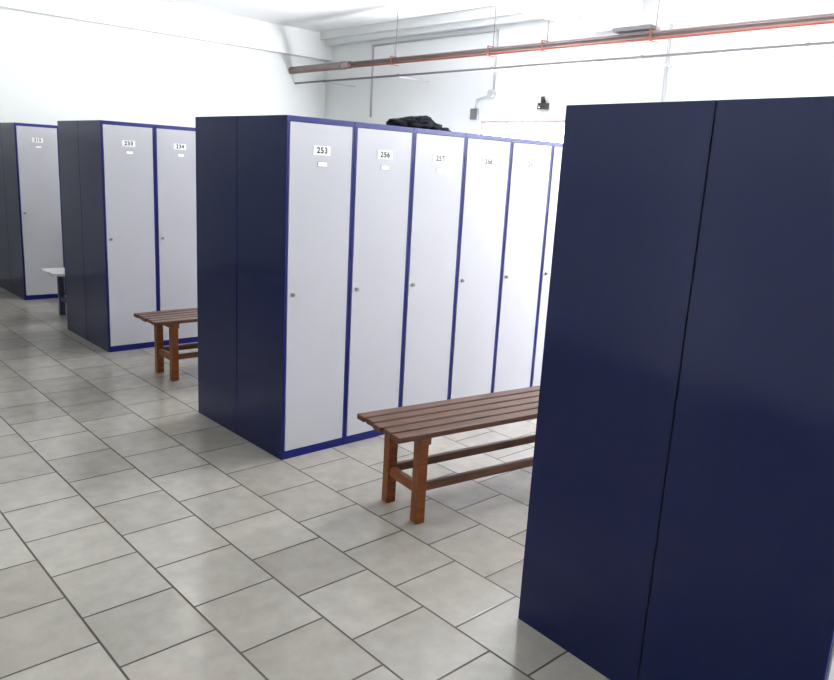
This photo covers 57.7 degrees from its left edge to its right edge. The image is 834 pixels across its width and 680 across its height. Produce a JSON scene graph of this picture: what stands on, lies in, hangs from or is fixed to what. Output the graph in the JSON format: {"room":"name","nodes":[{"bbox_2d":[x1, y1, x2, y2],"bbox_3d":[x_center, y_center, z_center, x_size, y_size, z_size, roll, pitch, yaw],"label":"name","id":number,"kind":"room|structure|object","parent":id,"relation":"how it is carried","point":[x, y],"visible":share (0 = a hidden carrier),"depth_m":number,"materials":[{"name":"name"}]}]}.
{"room":"changing room","nodes":[
{"label":"changing room","id":0,"kind":"room"},
{"bbox_2d":[0,8,325,127],"bbox_3d":[-4.732,-2.471,9.025,8.700,3.450,0.150,-8,17,-42],"label":"wall","id":1,"kind":"structure","parent":0,"point":[53,69],"depth_m":9.69,"materials":[{"name":"paint"}]},
{"bbox_2d":[0,287,608,679],"bbox_3d":[-0.339,0.603,4.633,8.700,0.100,13.250,-8,17,-42],"label":"floor","id":2,"kind":"structure","parent":0,"point":[143,537],"depth_m":3.18,"materials":[{"name":"tile"}]},
{"bbox_2d":[0,122,65,299],"bbox_3d":[-2.845,-1.624,9.488,4.190,1.800,1.007,-8,17,-42],"label":"lockers","id":3,"kind":"object","parent":2,"relation":"on","point":[31,229],"visible":0.22,"depth_m":7.90,"materials":[{"name":"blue metal"}]},
{"bbox_2d":[40,268,65,314],"bbox_3d":[-2.972,-0.497,7.564,1.360,0.450,0.370,-8,17,-42],"label":"slatted bench","id":4,"kind":"object","parent":2,"relation":"on","point":[59,273],"visible":0.27,"depth_m":7.27,"materials":[{"name":"grey"}]},
{"bbox_2d":[57,120,197,351],"bbox_3d":[-1.205,-1.106,7.623,4.190,1.800,1.007,-8,17,-42],"label":"lockers","id":5,"kind":"object","parent":2,"relation":"on","point":[128,189],"visible":0.36,"depth_m":6.13,"materials":[{"name":"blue metal"}]},
{"bbox_2d":[134,308,197,380],"bbox_3d":[-1.432,-0.013,5.821,1.360,0.450,0.370,-8,17,-42],"label":"slatted bench","id":6,"kind":"object","parent":2,"relation":"on","point":[171,319],"visible":0.47,"depth_m":5.43,"materials":[{"name":"brown wood"}]},
{"bbox_2d":[195,115,562,459],"bbox_3d":[0.540,-0.554,5.638,4.190,1.800,1.007,-8,17,-42],"label":"lockers","id":7,"kind":"object","parent":2,"relation":"on","point":[346,269],"visible":0.61,"depth_m":4.33,"materials":[{"name":"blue metal"}]},
{"bbox_2d":[386,115,451,131],"bbox_3d":[0.013,-1.321,4.617,0.464,0.091,0.237,-8,17,-42],"label":"bag","id":8,"kind":"object","parent":7,"relation":"on","point":[424,122],"visible":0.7,"depth_m":4.51,"materials":[{"name":"black fabric"}]},
{"bbox_2d":[357,386,539,523],"bbox_3d":[0.353,0.549,3.803,1.320,0.450,0.370,-6,16,-34],"label":"slatted bench","id":9,"kind":"object","parent":2,"relation":"on","point":[418,423],"visible":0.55,"depth_m":3.60,"materials":[{"name":"brown wood"}]},
{"bbox_2d":[518,96,833,679],"bbox_3d":[2.374,0.043,3.473,4.190,1.800,1.058,-7,16,-38],"label":"lockers","id":10,"kind":"object","parent":2,"relation":"on","point":[680,521],"visible":1,"depth_m":2.12,"materials":[{"name":"blue metal"}]},
{"bbox_2d":[156,0,492,31],"bbox_3d":[-0.146,-2.853,3.842,8.700,0.100,13.250,-8,17,-42],"label":"ceiling","id":11,"kind":"structure","parent":0,"point":[313,15],"depth_m":9.55,"materials":[{"name":"paint"}]},
{"bbox_2d":[0,0,331,60],"bbox_3d":[-4.548,-3.940,8.575,8.700,0.370,0.150,-8,17,-42],"label":"ceiling beam","id":12,"kind":"structure","parent":11,"relation":"attached to","point":[152,16],"depth_m":9.87,"materials":[{"name":"white paint"}]},
{"bbox_2d":[477,0,642,31],"bbox_3d":[-1.134,-2.916,4.934,8.700,0.370,0.540,-8,17,-42],"label":"ceiling beam","id":13,"kind":"structure","parent":11,"relation":"attached to","point":[590,15],"depth_m":7.27,"materials":[{"name":"white paint"}]},
{"bbox_2d":[289,0,833,73],"bbox_3d":[2.267,-3.009,6.762,0.180,0.636,12.250,-8,17,-42],"label":"ceiling pipe","id":14,"kind":"object","parent":11,"relation":"hanging from","point":[648,32],"depth_m":7.20,"materials":[{"name":"red metal"}]},
{"bbox_2d":[325,0,833,133],"bbox_3d":[3.052,-1.617,7.189,0.200,3.450,13.250,-8,17,-42],"label":"wall","id":15,"kind":"structure","parent":0,"point":[448,99],"depth_m":8.16,"materials":[{"name":"paint"}]},
{"bbox_2d":[320,5,542,46],"bbox_3d":[0.237,-4.014,9.614,0.220,0.170,4.750,-8,17,-42],"label":"trim","id":16,"kind":"structure","parent":15,"relation":"attached to","point":[482,16],"depth_m":9.64,"materials":[{"name":"paint"}]},
{"bbox_2d":[370,29,498,119],"bbox_3d":[0.138,-3.430,9.950,0.050,1.033,2.396,-8,17,-42],"label":"conduit","id":17,"kind":"object","parent":15,"relation":"attached to","point":[474,113],"visible":1,"depth_m":9.42,"materials":[{"name":"grey"}]},
{"bbox_2d":[480,120,564,142],"bbox_3d":[1.256,-2.014,9.067,0.060,1.190,1.400,-8,17,-42],"label":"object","id":18,"kind":"structure","parent":15,"relation":"in","point":[542,130],"depth_m":8.92,"materials":[{"name":"grey paint"}]},
{"bbox_2d":[537,96,548,109],"bbox_3d":[1.428,-2.697,8.603,0.090,0.146,0.120,-8,17,-42],"label":"security camera","id":19,"kind":"object","parent":15,"relation":"attached to","point":[543,105],"visible":1,"depth_m":8.59,"materials":[{"name":"grey plastic"}]},
{"bbox_2d":[294,41,833,86],"bbox_3d":[2.485,-2.624,7.074,0.568,0.036,12.250,-8,17,-42],"label":"conduit pipe","id":20,"kind":"object","parent":15,"relation":"attached to","point":[808,44],"visible":1,"depth_m":7.36,"materials":[{"name":"grey"}]},
{"bbox_2d":[661,24,672,101],"bbox_3d":[2.446,-2.320,7.578,0.027,1.580,0.028,-8,17,-42],"label":"conduit","id":21,"kind":"object","parent":15,"relation":"attached to","point":[671,25],"visible":0.34,"depth_m":7.49,"materials":[{"name":"grey"}]}
]}

